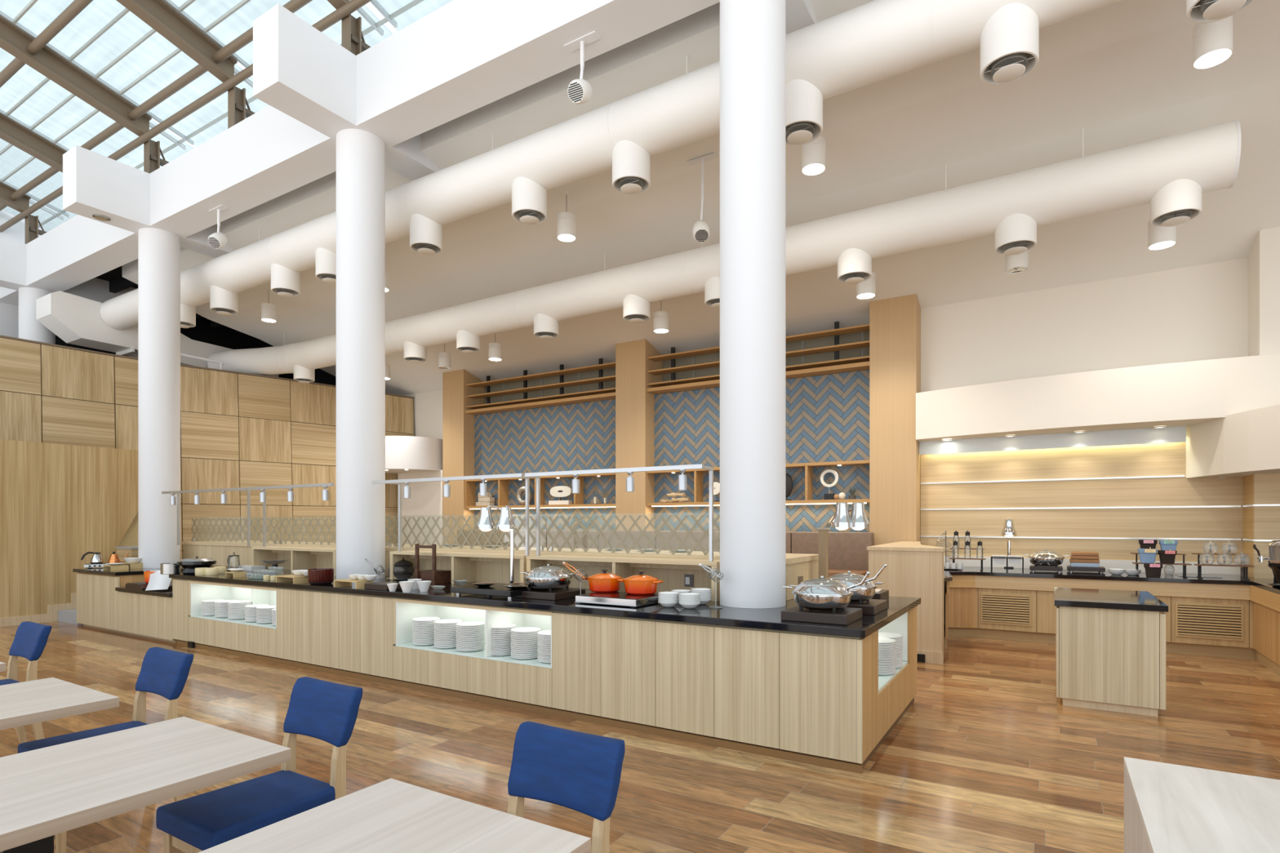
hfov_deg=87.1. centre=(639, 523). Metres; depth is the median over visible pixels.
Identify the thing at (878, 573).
tongs
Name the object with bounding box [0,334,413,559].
wall
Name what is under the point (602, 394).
shelf
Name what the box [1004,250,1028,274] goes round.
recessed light
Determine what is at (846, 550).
cushion
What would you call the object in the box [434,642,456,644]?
plate
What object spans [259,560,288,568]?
glass cake stand
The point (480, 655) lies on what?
glass shelf
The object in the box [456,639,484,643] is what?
plate
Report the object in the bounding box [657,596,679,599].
soup bowl
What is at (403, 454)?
round canopy
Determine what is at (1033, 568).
stand
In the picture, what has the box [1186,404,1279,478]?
trim
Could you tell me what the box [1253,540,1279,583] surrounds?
dispenser
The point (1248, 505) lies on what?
trim
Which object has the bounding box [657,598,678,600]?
soup bowl
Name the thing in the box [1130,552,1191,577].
rack
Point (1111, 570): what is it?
soup bowl
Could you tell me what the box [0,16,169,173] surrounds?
rafter
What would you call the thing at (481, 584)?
plate
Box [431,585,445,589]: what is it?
bowl
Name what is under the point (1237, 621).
base cabinet
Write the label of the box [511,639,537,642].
plate
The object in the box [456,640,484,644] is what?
plate
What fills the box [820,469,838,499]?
ring ornament
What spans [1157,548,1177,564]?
bucket
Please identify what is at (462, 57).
roof beam
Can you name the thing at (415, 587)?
cup
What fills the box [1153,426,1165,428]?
recessed light
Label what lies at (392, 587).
cup
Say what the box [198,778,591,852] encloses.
dining table
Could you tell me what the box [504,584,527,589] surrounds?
plate
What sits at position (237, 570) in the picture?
oval plate
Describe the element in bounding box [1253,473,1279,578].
wall
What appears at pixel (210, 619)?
glass shelf
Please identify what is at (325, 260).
air diffuser
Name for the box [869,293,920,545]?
pilaster
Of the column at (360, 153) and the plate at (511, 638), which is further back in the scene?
the column at (360, 153)
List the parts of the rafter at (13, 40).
post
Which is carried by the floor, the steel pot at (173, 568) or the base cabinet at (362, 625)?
the base cabinet at (362, 625)
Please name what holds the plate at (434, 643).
on the plate at (434, 645)
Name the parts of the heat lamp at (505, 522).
lamp shade, bulb, arm, lamp shade, bulb, post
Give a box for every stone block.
[475,502,494,506]
[478,492,492,497]
[478,497,494,502]
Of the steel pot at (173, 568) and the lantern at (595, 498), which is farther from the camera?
the lantern at (595, 498)
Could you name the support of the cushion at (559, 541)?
on the sofa
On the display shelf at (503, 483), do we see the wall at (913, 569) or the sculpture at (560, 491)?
the sculpture at (560, 491)
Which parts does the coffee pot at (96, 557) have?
handle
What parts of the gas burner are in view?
hob plate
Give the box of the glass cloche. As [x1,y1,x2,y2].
[1163,564,1174,575]
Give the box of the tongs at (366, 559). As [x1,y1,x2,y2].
[364,558,383,572]
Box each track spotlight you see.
[169,493,176,505]
[194,492,199,504]
[220,491,226,503]
[259,488,266,502]
[287,488,293,502]
[322,486,328,500]
[403,482,410,498]
[443,480,450,497]
[480,479,486,496]
[571,474,579,493]
[626,471,634,492]
[678,469,686,490]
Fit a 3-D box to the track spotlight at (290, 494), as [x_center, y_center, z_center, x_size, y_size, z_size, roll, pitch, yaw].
[-4.392,-0.358,8.455,0.072,0.171,0.072,0,0,31]
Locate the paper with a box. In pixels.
[145,569,171,591]
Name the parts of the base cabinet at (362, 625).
door, door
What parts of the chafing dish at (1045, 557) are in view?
glass lid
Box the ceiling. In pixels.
[121,0,1279,395]
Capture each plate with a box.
[106,563,124,565]
[201,599,223,602]
[214,600,238,603]
[226,568,244,572]
[227,600,251,604]
[227,602,251,604]
[227,603,251,605]
[227,604,251,606]
[244,604,269,608]
[256,605,275,608]
[386,577,414,580]
[412,617,439,622]
[412,619,439,622]
[412,621,433,624]
[412,622,434,625]
[412,624,434,626]
[412,625,434,627]
[412,626,434,629]
[412,627,434,630]
[412,629,434,631]
[412,630,434,632]
[412,631,434,634]
[412,632,434,635]
[412,633,434,636]
[412,635,433,637]
[412,636,434,639]
[412,637,434,639]
[412,639,434,641]
[412,640,434,642]
[412,641,434,644]
[412,642,434,644]
[433,619,462,624]
[433,635,456,638]
[433,636,456,639]
[433,645,455,648]
[434,622,461,625]
[434,624,456,626]
[434,625,456,627]
[434,626,456,629]
[434,627,456,630]
[434,629,456,631]
[434,630,456,632]
[434,631,456,634]
[434,633,456,635]
[434,634,456,636]
[434,638,456,640]
[434,639,456,641]
[434,640,456,643]
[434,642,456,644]
[434,643,456,645]
[434,644,456,647]
[450,583,533,599]
[455,630,484,634]
[455,634,484,638]
[455,644,484,648]
[455,648,484,651]
[456,621,484,626]
[456,624,484,627]
[456,625,484,629]
[456,626,484,630]
[456,627,484,631]
[456,629,484,633]
[456,631,484,635]
[456,633,484,636]
[456,635,484,639]
[456,636,484,640]
[456,638,484,642]
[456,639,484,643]
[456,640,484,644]
[456,642,484,646]
[456,643,484,647]
[456,645,484,649]
[472,582,495,586]
[490,627,515,631]
[490,630,511,632]
[490,632,511,635]
[490,634,511,636]
[490,635,510,638]
[490,637,511,639]
[490,640,511,642]
[490,640,511,643]
[490,642,511,644]
[490,644,511,647]
[490,646,511,648]
[490,648,511,650]
[490,648,511,651]
[490,650,511,653]
[490,653,511,655]
[491,623,515,628]
[491,626,515,630]
[491,631,511,634]
[491,638,511,640]
[491,644,510,646]
[491,652,511,654]
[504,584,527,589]
[509,582,526,585]
[510,635,537,638]
[510,636,537,639]
[510,643,537,646]
[510,644,537,648]
[510,651,537,654]
[510,655,537,658]
[511,626,540,632]
[511,630,540,634]
[511,632,537,635]
[511,634,537,636]
[511,638,537,640]
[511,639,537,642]
[511,640,537,644]
[511,642,537,644]
[511,646,537,649]
[511,648,537,650]
[511,648,537,652]
[511,650,537,653]
[511,653,537,656]
[511,654,537,657]
[537,630,551,635]
[537,636,551,639]
[537,642,551,645]
[537,648,551,651]
[537,648,551,653]
[537,651,551,654]
[537,653,551,657]
[537,659,551,662]
[878,631,902,638]
[878,636,895,643]
[878,642,895,644]
[878,644,895,646]
[878,644,896,648]
[878,646,896,649]
[878,648,896,651]
[878,649,896,653]
[878,651,895,654]
[878,653,896,656]
[878,654,896,657]
[878,656,895,658]
[878,657,896,660]
[878,658,896,662]
[878,661,895,663]
[878,662,896,665]
[878,663,896,666]
[878,665,896,668]
[878,666,895,670]
[878,668,895,671]
[878,670,895,673]
[878,671,895,675]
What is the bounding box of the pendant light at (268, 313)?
[261,289,276,322]
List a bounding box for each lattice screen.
[191,518,278,543]
[278,517,392,546]
[393,515,546,551]
[546,515,719,555]
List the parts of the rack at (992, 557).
leg, leg, leg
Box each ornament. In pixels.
[515,486,532,505]
[708,481,719,502]
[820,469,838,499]
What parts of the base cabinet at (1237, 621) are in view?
grille frame, grille frame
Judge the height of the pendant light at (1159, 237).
0.716 m
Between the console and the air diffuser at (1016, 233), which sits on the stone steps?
the console
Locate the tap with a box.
[1253,544,1270,562]
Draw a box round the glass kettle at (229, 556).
[226,551,240,571]
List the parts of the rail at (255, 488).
post, rail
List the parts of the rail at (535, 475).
post, rail, arm, post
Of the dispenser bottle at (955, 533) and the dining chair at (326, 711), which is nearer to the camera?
the dining chair at (326, 711)
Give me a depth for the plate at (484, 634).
6.10 m
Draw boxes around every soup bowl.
[657,591,679,595]
[657,594,679,596]
[657,595,679,598]
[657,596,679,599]
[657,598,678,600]
[657,600,678,602]
[657,601,678,607]
[671,589,691,592]
[678,592,700,596]
[678,595,700,597]
[678,596,700,599]
[678,598,700,600]
[678,599,700,602]
[678,600,700,604]
[678,602,700,608]
[690,587,711,591]
[690,590,711,592]
[690,591,711,594]
[699,599,711,604]
[1108,568,1124,571]
[1108,570,1124,575]
[1124,568,1141,572]
[1124,571,1141,575]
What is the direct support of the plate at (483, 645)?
on the plate at (484, 646)
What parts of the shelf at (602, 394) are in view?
rail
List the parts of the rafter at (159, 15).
post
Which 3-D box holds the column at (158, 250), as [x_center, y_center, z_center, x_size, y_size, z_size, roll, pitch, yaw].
[-7.562,-1.924,10.588,0.540,5.230,0.540,0,0,31]
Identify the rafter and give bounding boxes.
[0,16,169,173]
[0,113,66,172]
[0,182,46,244]
[116,0,255,128]
[327,0,370,55]
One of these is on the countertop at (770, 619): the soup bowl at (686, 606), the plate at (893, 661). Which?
the soup bowl at (686, 606)
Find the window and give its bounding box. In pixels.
[0,0,452,231]
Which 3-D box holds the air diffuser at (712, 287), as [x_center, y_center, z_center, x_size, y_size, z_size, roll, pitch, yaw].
[1.084,-3.139,9.179,0.400,0.342,0.400,0,0,31]
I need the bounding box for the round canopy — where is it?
[385,435,442,474]
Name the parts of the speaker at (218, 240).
arm, ceiling plate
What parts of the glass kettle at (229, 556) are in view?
glass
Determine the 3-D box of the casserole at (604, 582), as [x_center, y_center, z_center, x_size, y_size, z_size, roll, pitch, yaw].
[-0.306,0.494,5.823,0.379,0.187,0.297,0,0,20]
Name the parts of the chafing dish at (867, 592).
glass lid, handle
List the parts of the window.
pane, pane, pane, pane, pane, pane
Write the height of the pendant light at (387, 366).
0.716 m
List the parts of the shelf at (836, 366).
rail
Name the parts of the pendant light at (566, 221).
stem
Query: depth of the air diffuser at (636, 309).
9.72 m
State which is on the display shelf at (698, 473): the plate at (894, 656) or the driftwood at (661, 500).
the driftwood at (661, 500)
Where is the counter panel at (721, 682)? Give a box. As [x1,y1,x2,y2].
[655,620,780,748]
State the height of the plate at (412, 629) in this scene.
0.016 m
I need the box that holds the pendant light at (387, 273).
[385,270,389,292]
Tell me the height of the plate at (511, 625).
0.016 m
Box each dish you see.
[177,556,216,574]
[238,564,265,571]
[452,580,468,585]
[520,564,576,591]
[782,575,861,613]
[827,570,884,604]
[1022,549,1068,567]
[1266,583,1279,588]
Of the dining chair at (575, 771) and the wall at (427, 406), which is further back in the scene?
the wall at (427, 406)
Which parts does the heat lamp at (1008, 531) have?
lamp shade, post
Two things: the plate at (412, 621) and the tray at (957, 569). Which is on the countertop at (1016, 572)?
the tray at (957, 569)
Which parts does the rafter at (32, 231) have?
post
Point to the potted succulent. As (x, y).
(851, 496)
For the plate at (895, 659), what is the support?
on the plate at (893, 661)
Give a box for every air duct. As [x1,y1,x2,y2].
[99,0,1123,329]
[207,120,1241,375]
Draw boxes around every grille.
[208,237,219,248]
[568,81,582,102]
[694,230,708,241]
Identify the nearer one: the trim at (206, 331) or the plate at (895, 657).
the plate at (895, 657)
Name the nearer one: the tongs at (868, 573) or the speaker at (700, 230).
the tongs at (868, 573)
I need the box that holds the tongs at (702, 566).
[699,563,722,579]
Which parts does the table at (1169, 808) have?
panel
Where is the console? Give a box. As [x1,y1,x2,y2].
[115,546,137,562]
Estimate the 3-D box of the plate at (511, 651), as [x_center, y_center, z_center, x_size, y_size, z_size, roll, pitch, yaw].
[-0.988,1.104,5.830,0.256,0.016,0.256,0,0,31]
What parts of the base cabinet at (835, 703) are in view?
door, corner post, panel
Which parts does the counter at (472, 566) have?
panel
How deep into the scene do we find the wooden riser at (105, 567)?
9.90 m
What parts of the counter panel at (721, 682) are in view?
door, door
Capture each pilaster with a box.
[442,368,484,544]
[615,338,662,530]
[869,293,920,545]
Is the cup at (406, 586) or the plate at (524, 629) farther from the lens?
the cup at (406, 586)
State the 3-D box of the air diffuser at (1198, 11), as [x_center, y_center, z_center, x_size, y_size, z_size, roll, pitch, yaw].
[3.958,-3.699,4.555,0.400,0.422,0.400,0,0,31]
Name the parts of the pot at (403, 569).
lid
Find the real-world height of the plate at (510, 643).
0.016 m
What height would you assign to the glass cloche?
0.173 m
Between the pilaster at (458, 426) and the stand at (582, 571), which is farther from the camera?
the pilaster at (458, 426)
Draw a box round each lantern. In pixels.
[590,486,600,503]
[600,488,609,503]
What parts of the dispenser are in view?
tank, lid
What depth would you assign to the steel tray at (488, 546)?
8.22 m
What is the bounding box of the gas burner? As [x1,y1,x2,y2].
[84,562,121,568]
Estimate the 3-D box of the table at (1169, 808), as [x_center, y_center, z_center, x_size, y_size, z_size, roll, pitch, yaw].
[2.000,1.190,1.415,1.500,0.740,1.300,0,0,31]
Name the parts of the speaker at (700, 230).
ceiling plate, arm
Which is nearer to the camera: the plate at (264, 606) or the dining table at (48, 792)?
the dining table at (48, 792)
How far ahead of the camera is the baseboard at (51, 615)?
10.60 m
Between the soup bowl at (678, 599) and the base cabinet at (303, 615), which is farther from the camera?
the base cabinet at (303, 615)
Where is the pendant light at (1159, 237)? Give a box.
[1147,220,1176,249]
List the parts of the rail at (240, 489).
post, rail, post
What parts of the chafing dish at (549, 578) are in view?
glass lid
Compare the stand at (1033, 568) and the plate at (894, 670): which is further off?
the stand at (1033, 568)
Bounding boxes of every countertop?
[72,564,225,575]
[115,586,172,596]
[168,569,920,638]
[943,566,1279,594]
[1053,587,1168,612]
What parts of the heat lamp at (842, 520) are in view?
post, arm, lamp shade, bulb, bulb, lamp shade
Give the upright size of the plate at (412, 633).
0.016 m
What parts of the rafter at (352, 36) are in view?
post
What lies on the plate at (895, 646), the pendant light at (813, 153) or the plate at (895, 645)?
the plate at (895, 645)
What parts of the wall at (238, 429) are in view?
wall panel, wall panel, wall panel, wall panel, wall panel, wall panel, wall panel, wall panel, wall panel, wall panel, wall panel, wall panel, wall panel, wall panel, wall panel, wall panel, wall panel, wall panel, wall panel, wall panel, wall panel, wall panel, wall panel, wall panel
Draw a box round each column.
[18,287,55,344]
[137,227,180,568]
[336,128,385,579]
[720,0,785,608]
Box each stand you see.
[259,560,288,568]
[364,582,401,591]
[373,564,384,582]
[514,587,585,600]
[573,568,587,603]
[706,568,723,608]
[781,605,862,625]
[846,599,887,615]
[1029,564,1062,572]
[1066,565,1105,573]
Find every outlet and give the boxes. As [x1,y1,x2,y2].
[685,577,689,584]
[917,653,924,662]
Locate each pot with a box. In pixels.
[80,551,103,564]
[143,570,155,583]
[160,562,181,574]
[307,568,334,584]
[387,557,414,578]
[848,494,856,499]
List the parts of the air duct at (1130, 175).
hanger rod, hanger rod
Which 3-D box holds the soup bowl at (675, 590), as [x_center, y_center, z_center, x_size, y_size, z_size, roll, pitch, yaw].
[0.341,0.576,5.552,0.168,0.043,0.168,0,0,31]
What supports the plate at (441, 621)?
on the plate at (460, 622)
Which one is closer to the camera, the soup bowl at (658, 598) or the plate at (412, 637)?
the soup bowl at (658, 598)
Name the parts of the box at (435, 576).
lid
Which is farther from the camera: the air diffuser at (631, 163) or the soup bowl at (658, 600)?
the air diffuser at (631, 163)
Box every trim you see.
[55,266,336,385]
[484,330,869,404]
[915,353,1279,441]
[919,426,1186,454]
[920,475,1184,484]
[920,504,1279,510]
[920,535,1279,541]
[943,555,1240,575]
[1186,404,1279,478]
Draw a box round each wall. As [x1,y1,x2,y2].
[0,137,76,337]
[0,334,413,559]
[0,439,137,617]
[117,512,137,546]
[402,389,442,439]
[866,541,945,664]
[920,257,1248,624]
[920,441,1243,567]
[1243,474,1253,577]
[1248,226,1279,577]
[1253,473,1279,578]
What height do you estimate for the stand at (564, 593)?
0.060 m
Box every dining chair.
[0,621,52,743]
[17,647,193,852]
[155,676,362,852]
[506,721,625,852]
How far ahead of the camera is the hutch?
9.00 m
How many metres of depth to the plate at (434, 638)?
6.23 m
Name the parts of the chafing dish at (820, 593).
handle, glass lid, handle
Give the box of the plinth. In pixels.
[175,639,914,773]
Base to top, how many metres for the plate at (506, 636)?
0.016 m
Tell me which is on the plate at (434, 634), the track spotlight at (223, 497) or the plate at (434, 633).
the plate at (434, 633)
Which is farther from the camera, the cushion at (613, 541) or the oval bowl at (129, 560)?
the cushion at (613, 541)
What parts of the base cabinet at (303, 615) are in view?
door, door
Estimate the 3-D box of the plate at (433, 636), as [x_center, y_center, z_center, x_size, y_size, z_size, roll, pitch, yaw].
[-1.805,1.057,6.327,0.256,0.016,0.256,0,0,31]
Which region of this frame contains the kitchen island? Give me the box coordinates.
[1053,587,1168,716]
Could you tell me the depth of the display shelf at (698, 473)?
11.26 m
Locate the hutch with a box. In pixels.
[251,546,336,576]
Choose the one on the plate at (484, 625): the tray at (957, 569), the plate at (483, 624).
the plate at (483, 624)
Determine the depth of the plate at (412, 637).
6.37 m
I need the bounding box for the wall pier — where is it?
[397,470,442,545]
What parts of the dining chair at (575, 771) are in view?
leg, leg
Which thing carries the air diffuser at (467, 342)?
attached to the air duct at (1130, 175)
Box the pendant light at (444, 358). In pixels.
[438,343,451,369]
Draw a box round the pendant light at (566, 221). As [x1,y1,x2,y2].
[556,195,576,241]
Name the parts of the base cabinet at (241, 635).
door, rail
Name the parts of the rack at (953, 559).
leg, leg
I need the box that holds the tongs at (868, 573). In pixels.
[847,571,870,589]
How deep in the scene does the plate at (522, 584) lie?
6.21 m
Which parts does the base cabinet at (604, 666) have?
door, door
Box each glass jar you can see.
[1199,551,1214,564]
[1202,540,1218,553]
[1216,553,1232,564]
[1221,541,1237,554]
[1233,551,1250,565]
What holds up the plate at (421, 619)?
on the plate at (438, 620)
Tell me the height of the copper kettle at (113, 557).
0.175 m
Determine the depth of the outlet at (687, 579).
6.12 m
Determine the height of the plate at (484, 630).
0.016 m
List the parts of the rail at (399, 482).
post, rail, post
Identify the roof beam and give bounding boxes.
[0,0,817,306]
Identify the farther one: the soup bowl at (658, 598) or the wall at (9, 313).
the wall at (9, 313)
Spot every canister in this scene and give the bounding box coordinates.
[195,567,208,575]
[204,567,218,575]
[213,566,226,573]
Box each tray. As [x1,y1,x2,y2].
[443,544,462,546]
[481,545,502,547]
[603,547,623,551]
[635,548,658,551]
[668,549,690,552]
[943,568,963,570]
[1069,551,1099,567]
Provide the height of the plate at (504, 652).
0.016 m
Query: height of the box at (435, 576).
0.430 m
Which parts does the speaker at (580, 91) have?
arm, ceiling plate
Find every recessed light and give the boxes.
[92,213,110,221]
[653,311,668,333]
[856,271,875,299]
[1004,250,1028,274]
[1004,435,1015,437]
[1074,431,1085,433]
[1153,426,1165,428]
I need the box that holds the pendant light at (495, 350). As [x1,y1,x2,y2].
[488,333,502,360]
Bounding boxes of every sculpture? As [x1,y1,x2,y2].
[548,485,572,504]
[785,473,792,500]
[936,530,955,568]
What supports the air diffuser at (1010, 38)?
attached to the air duct at (874, 41)
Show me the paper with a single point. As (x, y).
(157, 581)
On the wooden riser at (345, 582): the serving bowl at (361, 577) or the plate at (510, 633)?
the serving bowl at (361, 577)
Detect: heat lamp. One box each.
[476,505,515,583]
[816,502,869,578]
[1001,519,1016,568]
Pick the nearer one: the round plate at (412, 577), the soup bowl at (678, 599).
the soup bowl at (678, 599)
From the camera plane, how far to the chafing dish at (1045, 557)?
9.04 m
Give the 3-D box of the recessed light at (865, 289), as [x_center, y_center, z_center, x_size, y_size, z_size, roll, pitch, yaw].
[3.101,-3.478,9.236,0.250,0.716,0.250,0,0,31]
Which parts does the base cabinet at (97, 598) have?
door, door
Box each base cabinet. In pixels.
[72,564,225,632]
[115,586,175,642]
[172,578,190,641]
[188,579,278,657]
[276,587,332,667]
[330,591,395,678]
[392,597,553,707]
[551,611,657,726]
[779,606,916,764]
[943,575,1279,676]
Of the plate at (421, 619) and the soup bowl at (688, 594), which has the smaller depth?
the soup bowl at (688, 594)
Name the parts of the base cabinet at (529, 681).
door, door, rail, door, door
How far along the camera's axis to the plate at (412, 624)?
6.38 m
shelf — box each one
[190,614,276,629]
[395,641,551,668]
[465,358,615,415]
[465,472,615,509]
[646,321,869,394]
[646,459,869,506]
[878,661,907,692]
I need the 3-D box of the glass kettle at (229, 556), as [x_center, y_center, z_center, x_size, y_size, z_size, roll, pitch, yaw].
[-5.613,0.525,9.264,0.242,0.260,0.160,0,0,31]
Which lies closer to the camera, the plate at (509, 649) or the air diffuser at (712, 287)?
the plate at (509, 649)
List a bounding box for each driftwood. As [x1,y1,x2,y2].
[660,499,677,502]
[666,492,685,497]
[671,497,689,502]
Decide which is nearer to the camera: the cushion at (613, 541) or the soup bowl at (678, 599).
the soup bowl at (678, 599)
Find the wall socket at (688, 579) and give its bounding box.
[684,573,693,586]
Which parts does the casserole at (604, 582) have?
lid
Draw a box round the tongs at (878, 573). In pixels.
[864,564,887,582]
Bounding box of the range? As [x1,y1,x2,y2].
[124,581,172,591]
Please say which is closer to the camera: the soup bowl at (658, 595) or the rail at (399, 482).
the soup bowl at (658, 595)
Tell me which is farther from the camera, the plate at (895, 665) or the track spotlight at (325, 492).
the track spotlight at (325, 492)
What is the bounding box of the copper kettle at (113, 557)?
[106,551,129,563]
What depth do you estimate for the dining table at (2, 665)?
3.90 m
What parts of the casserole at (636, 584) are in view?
lid, handle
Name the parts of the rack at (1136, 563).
leg, leg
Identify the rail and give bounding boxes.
[161,487,250,546]
[247,483,333,546]
[371,473,528,555]
[524,464,713,561]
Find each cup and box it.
[262,574,270,580]
[270,575,275,581]
[386,582,398,591]
[399,581,414,592]
[407,578,422,589]
[415,580,431,591]
[944,563,950,568]
[951,563,955,568]
[957,563,962,568]
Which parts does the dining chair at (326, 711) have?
leg, rail, seat, leg, backrest, leg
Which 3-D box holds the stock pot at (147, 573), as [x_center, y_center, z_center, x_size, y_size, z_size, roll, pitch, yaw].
[-6.649,0.736,9.245,0.290,0.165,0.290,0,0,31]
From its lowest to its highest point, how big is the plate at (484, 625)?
0.016 m
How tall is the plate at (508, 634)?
0.016 m
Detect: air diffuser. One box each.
[180,303,195,328]
[209,284,238,315]
[271,263,300,297]
[293,364,315,383]
[315,247,336,284]
[404,341,426,363]
[409,213,442,255]
[456,329,480,353]
[511,176,546,224]
[533,313,559,339]
[612,140,650,194]
[622,294,650,323]
[704,276,719,308]
[785,79,822,145]
[837,248,871,284]
[980,2,1039,84]
[995,213,1036,255]
[1150,178,1201,226]
[1186,0,1255,23]
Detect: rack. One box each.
[948,547,986,570]
[991,556,1023,571]
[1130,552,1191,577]
[1191,552,1254,580]
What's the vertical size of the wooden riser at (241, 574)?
0.060 m
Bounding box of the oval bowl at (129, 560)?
[123,557,141,563]
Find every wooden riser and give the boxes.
[102,564,128,571]
[121,562,142,568]
[225,571,247,577]
[275,574,308,583]
[333,578,373,589]
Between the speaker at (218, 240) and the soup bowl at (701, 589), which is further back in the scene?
the speaker at (218, 240)
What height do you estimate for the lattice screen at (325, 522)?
0.396 m
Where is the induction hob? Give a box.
[575,591,658,607]
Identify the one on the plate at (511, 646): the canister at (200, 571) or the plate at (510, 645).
the plate at (510, 645)
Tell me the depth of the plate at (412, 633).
6.37 m
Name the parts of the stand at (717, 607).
stem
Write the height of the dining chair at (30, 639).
0.858 m
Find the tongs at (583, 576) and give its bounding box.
[562,561,586,579]
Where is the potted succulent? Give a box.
[848,486,856,499]
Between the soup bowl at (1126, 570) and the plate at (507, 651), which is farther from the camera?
the soup bowl at (1126, 570)
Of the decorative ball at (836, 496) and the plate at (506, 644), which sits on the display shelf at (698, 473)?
the decorative ball at (836, 496)
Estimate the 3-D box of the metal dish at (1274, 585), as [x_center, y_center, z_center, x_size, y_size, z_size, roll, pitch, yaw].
[6.527,0.639,6.818,0.250,0.032,0.250,0,0,31]
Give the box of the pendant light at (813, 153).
[801,136,825,175]
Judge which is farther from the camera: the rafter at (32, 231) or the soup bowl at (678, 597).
the rafter at (32, 231)
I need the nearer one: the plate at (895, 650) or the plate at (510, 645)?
the plate at (895, 650)
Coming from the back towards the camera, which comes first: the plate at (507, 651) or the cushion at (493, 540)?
the cushion at (493, 540)
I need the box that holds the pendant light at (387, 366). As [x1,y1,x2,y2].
[385,364,390,379]
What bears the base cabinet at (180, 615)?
on the floor
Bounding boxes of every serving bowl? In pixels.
[291,569,307,575]
[301,570,307,576]
[348,573,360,579]
[355,574,368,580]
[364,575,377,580]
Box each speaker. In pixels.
[208,204,229,248]
[564,30,600,104]
[687,152,717,242]
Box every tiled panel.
[474,399,615,530]
[653,369,869,532]
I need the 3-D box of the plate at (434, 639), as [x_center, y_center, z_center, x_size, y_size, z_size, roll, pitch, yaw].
[-1.803,1.092,6.323,0.256,0.016,0.256,0,0,31]
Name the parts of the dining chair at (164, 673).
leg, seat, leg, backrest, leg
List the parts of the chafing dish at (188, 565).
lid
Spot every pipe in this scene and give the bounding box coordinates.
[0,0,93,87]
[0,0,311,210]
[0,0,372,232]
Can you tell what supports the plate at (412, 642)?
on the plate at (412, 642)
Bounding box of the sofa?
[457,529,874,577]
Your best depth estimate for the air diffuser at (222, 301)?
11.05 m
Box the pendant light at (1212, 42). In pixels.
[1192,15,1232,69]
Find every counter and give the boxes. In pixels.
[389,550,546,584]
[526,554,719,601]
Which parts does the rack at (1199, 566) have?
leg, leg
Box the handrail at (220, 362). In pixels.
[180,352,225,369]
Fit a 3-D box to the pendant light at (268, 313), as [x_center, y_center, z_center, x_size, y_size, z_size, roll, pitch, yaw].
[-6.919,-4.066,12.539,0.250,0.572,0.250,0,0,31]
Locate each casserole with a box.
[583,569,624,592]
[618,571,663,595]
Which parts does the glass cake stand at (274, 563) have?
dish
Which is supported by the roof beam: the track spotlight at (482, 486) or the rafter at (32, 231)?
the rafter at (32, 231)
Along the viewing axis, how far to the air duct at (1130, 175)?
7.87 m
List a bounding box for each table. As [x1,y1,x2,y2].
[0,662,5,671]
[0,677,119,730]
[0,716,291,852]
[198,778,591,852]
[1124,756,1279,852]
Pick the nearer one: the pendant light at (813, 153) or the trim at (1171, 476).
the pendant light at (813, 153)
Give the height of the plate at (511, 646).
0.016 m
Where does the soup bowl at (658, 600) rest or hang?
on the soup bowl at (664, 604)
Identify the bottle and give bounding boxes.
[951,540,958,558]
[952,530,959,548]
[964,530,970,546]
[964,540,970,558]
[976,540,982,559]
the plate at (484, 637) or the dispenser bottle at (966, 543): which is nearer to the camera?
the plate at (484, 637)
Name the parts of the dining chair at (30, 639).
seat, leg, backrest, leg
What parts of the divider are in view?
socket plate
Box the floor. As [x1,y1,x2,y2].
[0,621,1279,852]
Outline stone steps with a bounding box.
[57,608,82,624]
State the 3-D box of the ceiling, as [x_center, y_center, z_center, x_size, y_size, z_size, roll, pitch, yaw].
[1.933,-4.390,9.024,24.100,2.200,5.820,0,0,31]
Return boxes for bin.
[991,555,1006,564]
[1007,555,1022,564]
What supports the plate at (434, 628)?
on the plate at (434, 629)
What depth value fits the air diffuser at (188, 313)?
11.84 m
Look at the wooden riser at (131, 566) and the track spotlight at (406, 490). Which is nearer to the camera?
the track spotlight at (406, 490)
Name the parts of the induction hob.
glass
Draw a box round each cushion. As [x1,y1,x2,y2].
[457,529,500,546]
[499,529,546,547]
[546,530,598,548]
[598,530,656,550]
[656,530,719,551]
[785,532,791,553]
[791,532,874,570]
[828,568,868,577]
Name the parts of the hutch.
panel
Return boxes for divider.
[181,540,818,600]
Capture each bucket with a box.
[1137,546,1157,563]
[1138,537,1157,548]
[1143,562,1162,577]
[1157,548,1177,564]
[1159,538,1177,550]
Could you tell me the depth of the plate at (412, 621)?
6.38 m
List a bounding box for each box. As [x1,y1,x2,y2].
[414,543,451,584]
[871,589,888,599]
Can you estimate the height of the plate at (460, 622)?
0.016 m
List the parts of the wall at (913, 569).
skirting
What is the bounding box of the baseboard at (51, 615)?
[0,592,76,626]
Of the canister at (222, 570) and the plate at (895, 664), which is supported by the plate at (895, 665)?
the plate at (895, 664)
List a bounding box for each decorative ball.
[833,493,839,499]
[838,492,845,499]
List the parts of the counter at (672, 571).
panel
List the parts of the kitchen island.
panel, panel, panel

